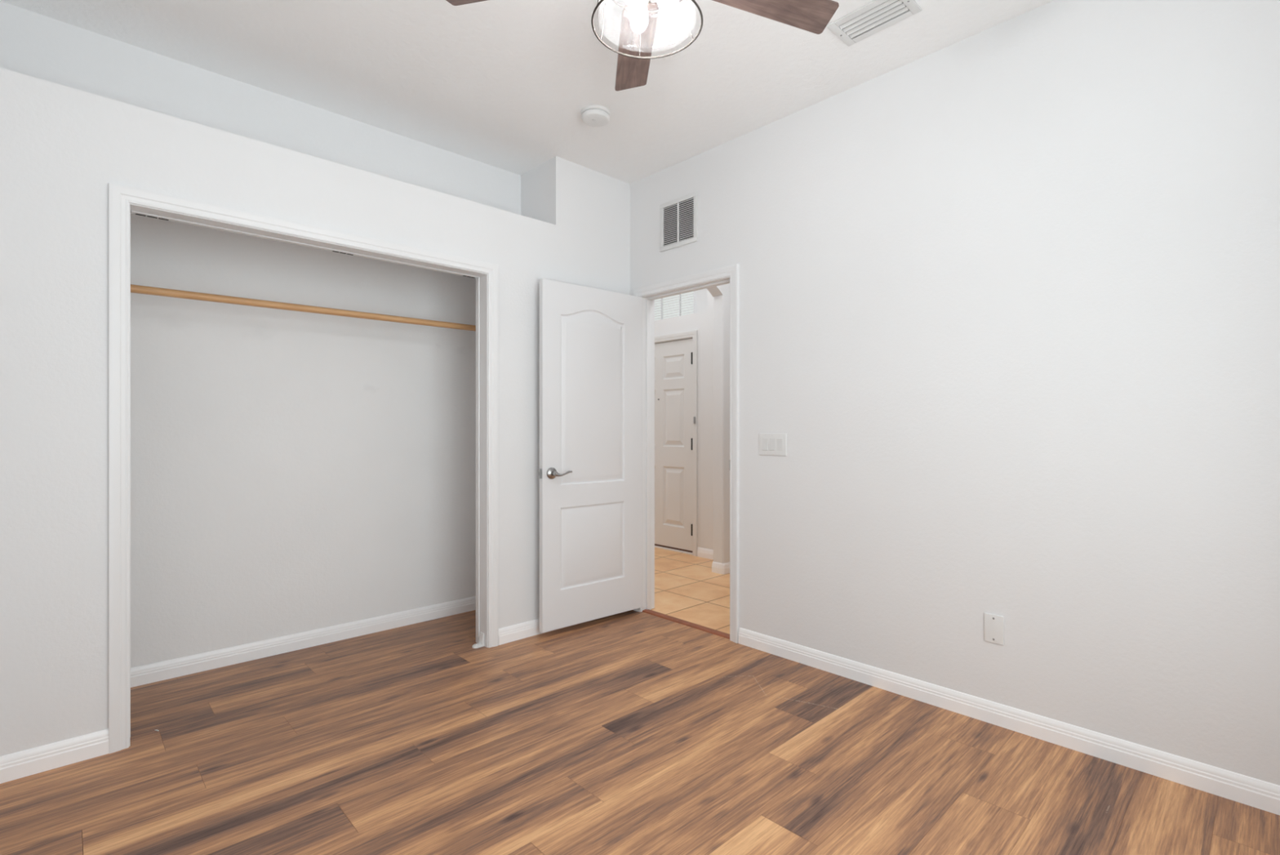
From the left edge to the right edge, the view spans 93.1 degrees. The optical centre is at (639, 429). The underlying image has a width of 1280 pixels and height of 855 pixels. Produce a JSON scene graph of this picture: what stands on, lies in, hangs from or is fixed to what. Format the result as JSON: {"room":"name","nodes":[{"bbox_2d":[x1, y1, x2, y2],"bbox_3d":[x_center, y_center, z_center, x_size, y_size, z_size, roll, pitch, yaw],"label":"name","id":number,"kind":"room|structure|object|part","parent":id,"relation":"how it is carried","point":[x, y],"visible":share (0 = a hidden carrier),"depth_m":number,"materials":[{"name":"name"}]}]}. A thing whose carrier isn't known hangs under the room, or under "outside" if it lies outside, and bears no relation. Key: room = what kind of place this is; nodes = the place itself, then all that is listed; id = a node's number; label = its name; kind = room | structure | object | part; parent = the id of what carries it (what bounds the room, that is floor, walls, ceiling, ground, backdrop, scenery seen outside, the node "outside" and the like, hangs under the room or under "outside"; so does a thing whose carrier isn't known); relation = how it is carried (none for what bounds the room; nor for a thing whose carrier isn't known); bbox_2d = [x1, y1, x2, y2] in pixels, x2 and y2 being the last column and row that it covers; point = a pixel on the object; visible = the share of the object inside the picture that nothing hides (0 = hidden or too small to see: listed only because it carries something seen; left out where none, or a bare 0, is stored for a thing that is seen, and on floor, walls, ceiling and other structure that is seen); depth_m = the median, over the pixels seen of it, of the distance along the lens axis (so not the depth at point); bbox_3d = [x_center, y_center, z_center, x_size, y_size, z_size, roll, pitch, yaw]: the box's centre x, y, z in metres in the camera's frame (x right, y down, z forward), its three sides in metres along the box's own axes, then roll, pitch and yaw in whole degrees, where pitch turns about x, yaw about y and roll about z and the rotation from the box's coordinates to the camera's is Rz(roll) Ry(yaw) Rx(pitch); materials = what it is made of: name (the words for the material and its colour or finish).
{"room":"empty bedroom","nodes":[
{"label":"empty bedroom","id":0,"kind":"room"},
{"bbox_2d":[130,213,475,667],"bbox_3d":[-1.725,0.035,3.445,3.170,2.290,0.120,0,0,-44],"label":"wall","id":1,"kind":"structure","parent":0,"point":[292,472],"depth_m":3.22,"materials":[{"name":"paint"}]},
{"bbox_2d":[130,595,475,687],"bbox_3d":[-1.853,1.137,3.231,2.450,0.086,0.014,0,0,-44],"label":"baseboard","id":2,"kind":"structure","parent":1,"relation":"attached to","point":[184,665],"depth_m":3.21,"materials":[{"name":"paint"}]},
{"bbox_2d":[0,0,630,755],"bbox_3d":[-1.490,-0.219,3.199,3.170,2.798,0.800,0,0,-44],"label":"wall","id":3,"kind":"structure","parent":0,"point":[82,111],"depth_m":2.31,"materials":[{"name":"paint"}]},
{"bbox_2d":[0,617,545,782],"bbox_3d":[-1.172,1.137,2.940,3.036,0.086,0.014,0,0,-44],"label":"baseboard","id":4,"kind":"structure","parent":3,"relation":"attached to","point":[13,766],"depth_m":2.13,"materials":[{"name":"paint"}]},
{"bbox_2d":[108,182,498,753],"bbox_3d":[-1.397,0.141,2.803,1.600,2.078,0.132,0,0,-44],"label":"trim","id":5,"kind":"structure","parent":3,"relation":"attached to","point":[122,199],"depth_m":2.38,"materials":[{"name":"paint"}]},
{"bbox_2d":[130,210,478,278],"bbox_3d":[-1.428,-0.835,2.836,1.464,0.006,0.032,0,0,-44],"label":"track","id":6,"kind":"object","parent":3,"relation":"attached to","point":[131,211],"visible":1,"depth_m":2.70,"materials":[{"name":"metal"}]},
{"bbox_2d":[471,631,484,648],"bbox_3d":[-0.882,1.145,3.291,0.060,0.070,0.038,0,0,-44],"label":"pivot bracket","id":7,"kind":"object","parent":3,"relation":"attached to","point":[481,642],"visible":1,"depth_m":3.29,"materials":[{"name":"white plastic"}]},
{"bbox_3d":[-0.866,1.145,3.307,0.016,0.070,0.036,0,0,-44],"label":"jamb plate","id":8,"kind":"part","parent":7,"relation":"part of","materials":[{"name":"white plastic"}]},
{"bbox_2d":[0,0,1053,183],"bbox_3d":[-0.219,-1.668,1.944,3.285,0.100,4.370,0,0,-44],"label":"ceiling","id":9,"kind":"structure","parent":0,"point":[506,85],"depth_m":2.65,"materials":[{"name":"paint"}]},
{"bbox_2d":[581,104,609,127],"bbox_3d":[-0.227,-1.593,3.096,0.148,0.049,0.148,0,0,-44],"label":"smoke detector","id":10,"kind":"object","parent":9,"relation":"attached to","point":[594,115],"visible":1,"depth_m":3.06,"materials":[{"name":"white plastic"}]},
{"bbox_2d":[445,0,839,91],"bbox_3d":[0.057,-1.391,1.713,1.288,0.454,1.245,0,0,-44],"label":"ceiling fan","id":11,"kind":"object","parent":9,"relation":"hanging from","point":[639,18],"visible":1,"depth_m":1.98,"materials":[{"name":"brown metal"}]},
{"bbox_3d":[-0.399,-1.356,1.843,0.481,0.025,0.124,0,0,13],"label":"blade","id":12,"kind":"part","parent":11,"relation":"part of","materials":[{"name":"brown wood"}]},
{"bbox_3d":[-0.018,-1.356,2.176,0.124,0.025,0.481,0,0,-5],"label":"blade","id":13,"kind":"part","parent":11,"relation":"part of","materials":[{"name":"brown wood"}]},
{"bbox_2d":[637,0,648,4],"bbox_3d":[0.012,-1.267,1.770,0.035,0.048,0.046,0,0,-23],"label":"socket","id":14,"kind":"object","parent":11,"relation":"attached to","point":[646,2],"depth_m":1.77,"materials":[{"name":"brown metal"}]},
{"bbox_3d":[0.417,-1.356,1.916,0.481,0.025,0.124,0,0,-23],"label":"blade","id":15,"kind":"part","parent":11,"relation":"part of","materials":[{"name":"brown wood"}]},
{"bbox_2d":[826,0,922,46],"bbox_3d":[0.917,-1.613,2.381,0.182,0.010,0.303,0,0,-44],"label":"ceiling vent","id":16,"kind":"object","parent":9,"relation":"in","point":[877,15],"visible":0.99,"depth_m":2.38,"materials":[{"name":"white metal"}]},
{"bbox_2d":[0,546,1279,854],"bbox_3d":[-0.281,1.230,3.886,5.670,0.100,7.070,0,0,-44],"label":"floor","id":17,"kind":"structure","parent":0,"point":[628,732],"depth_m":2.11,"materials":[{"name":"brown wood"}]},
{"bbox_2d":[642,608,729,639],"bbox_3d":[0.281,1.177,3.682,0.056,0.014,0.721,0,0,-44],"label":"trim","id":18,"kind":"structure","parent":17,"relation":"on","point":[721,633],"depth_m":3.65,"materials":[{"name":"brown wood"}]},
{"bbox_2d":[654,288,713,549],"bbox_3d":[0.706,-0.345,5.700,0.300,3.050,5.800,0,0,-44],"label":"wall","id":19,"kind":"structure","parent":0,"point":[702,321],"depth_m":5.60,"materials":[{"name":"paint"}]},
{"bbox_2d":[654,290,696,320],"bbox_3d":[0.269,-1.319,6.312,0.050,0.402,0.910,0,0,-44],"label":"air vent","id":20,"kind":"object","parent":19,"relation":"in","point":[695,291],"depth_m":6.16,"materials":[{"name":"metal"}]},
{"bbox_2d":[654,329,697,555],"bbox_3d":[0.249,0.130,6.102,0.247,2.108,1.042,0,0,-44],"label":"door","id":21,"kind":"structure","parent":19,"relation":"in","point":[676,354],"depth_m":5.88,"materials":[{"name":"paint"}]},
{"bbox_2d":[697,546,713,559],"bbox_3d":[0.705,1.141,5.473,0.014,0.086,0.489,0,0,-44],"label":"baseboard","id":22,"kind":"structure","parent":19,"relation":"attached to","point":[701,552],"depth_m":5.58,"materials":[{"name":"paint"}]},
{"bbox_2d":[706,283,729,563],"bbox_3d":[0.386,-0.345,4.756,1.465,3.050,0.112,0,0,-44],"label":"wall","id":23,"kind":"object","parent":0,"point":[721,294],"visible":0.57,"depth_m":4.99,"materials":[{"name":"paint"}]},
{"bbox_2d":[711,561,729,573],"bbox_3d":[0.774,1.141,5.125,0.394,0.086,0.139,0,0,-44],"label":"baseboard","id":24,"kind":"object","parent":23,"relation":"attached to","point":[717,567],"visible":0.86,"depth_m":4.98,"materials":[{"name":"paint"}]},
{"bbox_2d":[630,0,1279,785],"bbox_3d":[0.930,-0.219,3.037,0.115,2.798,4.370,0,0,-44],"label":"wall","id":25,"kind":"structure","parent":0,"point":[1009,291],"depth_m":2.34,"materials":[{"name":"paint"}]},
{"bbox_2d":[538,278,642,632],"bbox_3d":[-0.267,0.148,3.657,0.768,1.996,0.097,0,0,-44],"label":"door","id":26,"kind":"structure","parent":25,"relation":"in","point":[590,473],"depth_m":3.63,"materials":[{"name":"paint"}]},
{"bbox_3d":[-0.435,0.252,3.447,0.121,0.030,0.023,0,0,-40],"label":"lever","id":27,"kind":"part","parent":26,"relation":"part of","materials":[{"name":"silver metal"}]},
{"bbox_2d":[660,191,697,252],"bbox_3d":[0.232,-1.255,3.680,0.009,0.294,0.304,0,0,-44],"label":"air vent","id":28,"kind":"object","parent":25,"relation":"in","point":[678,221],"visible":1,"depth_m":3.68,"materials":[{"name":"white metal"}]},
{"bbox_3d":[0.187,-1.254,3.727,0.006,0.236,0.120,0,0,-44],"label":"slat panel","id":29,"kind":"part","parent":28,"relation":"part of","materials":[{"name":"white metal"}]},
{"bbox_3d":[0.277,-1.254,3.633,0.006,0.236,0.120,0,0,-44],"label":"slat panel","id":30,"kind":"part","parent":28,"relation":"part of","materials":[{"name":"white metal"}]},
{"bbox_2d":[633,263,738,643],"bbox_3d":[0.300,0.133,3.699,0.149,2.094,0.841,0,0,-44],"label":"trim","id":31,"kind":"structure","parent":25,"relation":"attached to","point":[730,273],"depth_m":3.63,"materials":[{"name":"paint"}]},
{"bbox_3d":[0.348,0.133,3.745,0.017,2.094,0.841,0,0,-44],"label":"casing","id":32,"kind":"part","parent":31,"relation":"part of","materials":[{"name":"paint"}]},
{"bbox_2d":[759,433,786,455],"bbox_3d":[0.698,0.080,3.190,0.010,0.115,0.170,0,0,-44],"label":"switch plate","id":33,"kind":"object","parent":25,"relation":"attached to","point":[772,444],"visible":1,"depth_m":3.18,"materials":[{"name":"white plastic"}]},
{"bbox_2d":[984,612,1004,644],"bbox_3d":[1.420,0.800,2.431,0.008,0.114,0.071,0,0,-44],"label":"blank wall plate","id":34,"kind":"object","parent":25,"relation":"attached to","point":[993,624],"visible":1,"depth_m":2.43,"materials":[{"name":"white plastic"}]},
{"bbox_2d":[737,626,1279,814],"bbox_3d":[1.426,1.137,2.421,0.014,0.086,2.553,0,0,-44],"label":"baseboard","id":35,"kind":"structure","parent":25,"relation":"attached to","point":[1264,795],"depth_m":2.29,"materials":[{"name":"paint"}]},
{"bbox_3d":[-0.557,0.035,4.082,0.600,2.290,0.565,0,0,-44],"label":"wall","id":36,"kind":"structure","parent":0,"visible":0},
{"bbox_2d":[130,284,475,331],"bbox_3d":[-1.699,-0.612,3.070,2.449,0.087,0.064,0,0,-44],"label":"closet rod","id":37,"kind":"object","parent":36,"relation":"attached to","point":[134,288],"visible":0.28,"depth_m":3.01,"materials":[{"name":"brown wood"}]}
]}

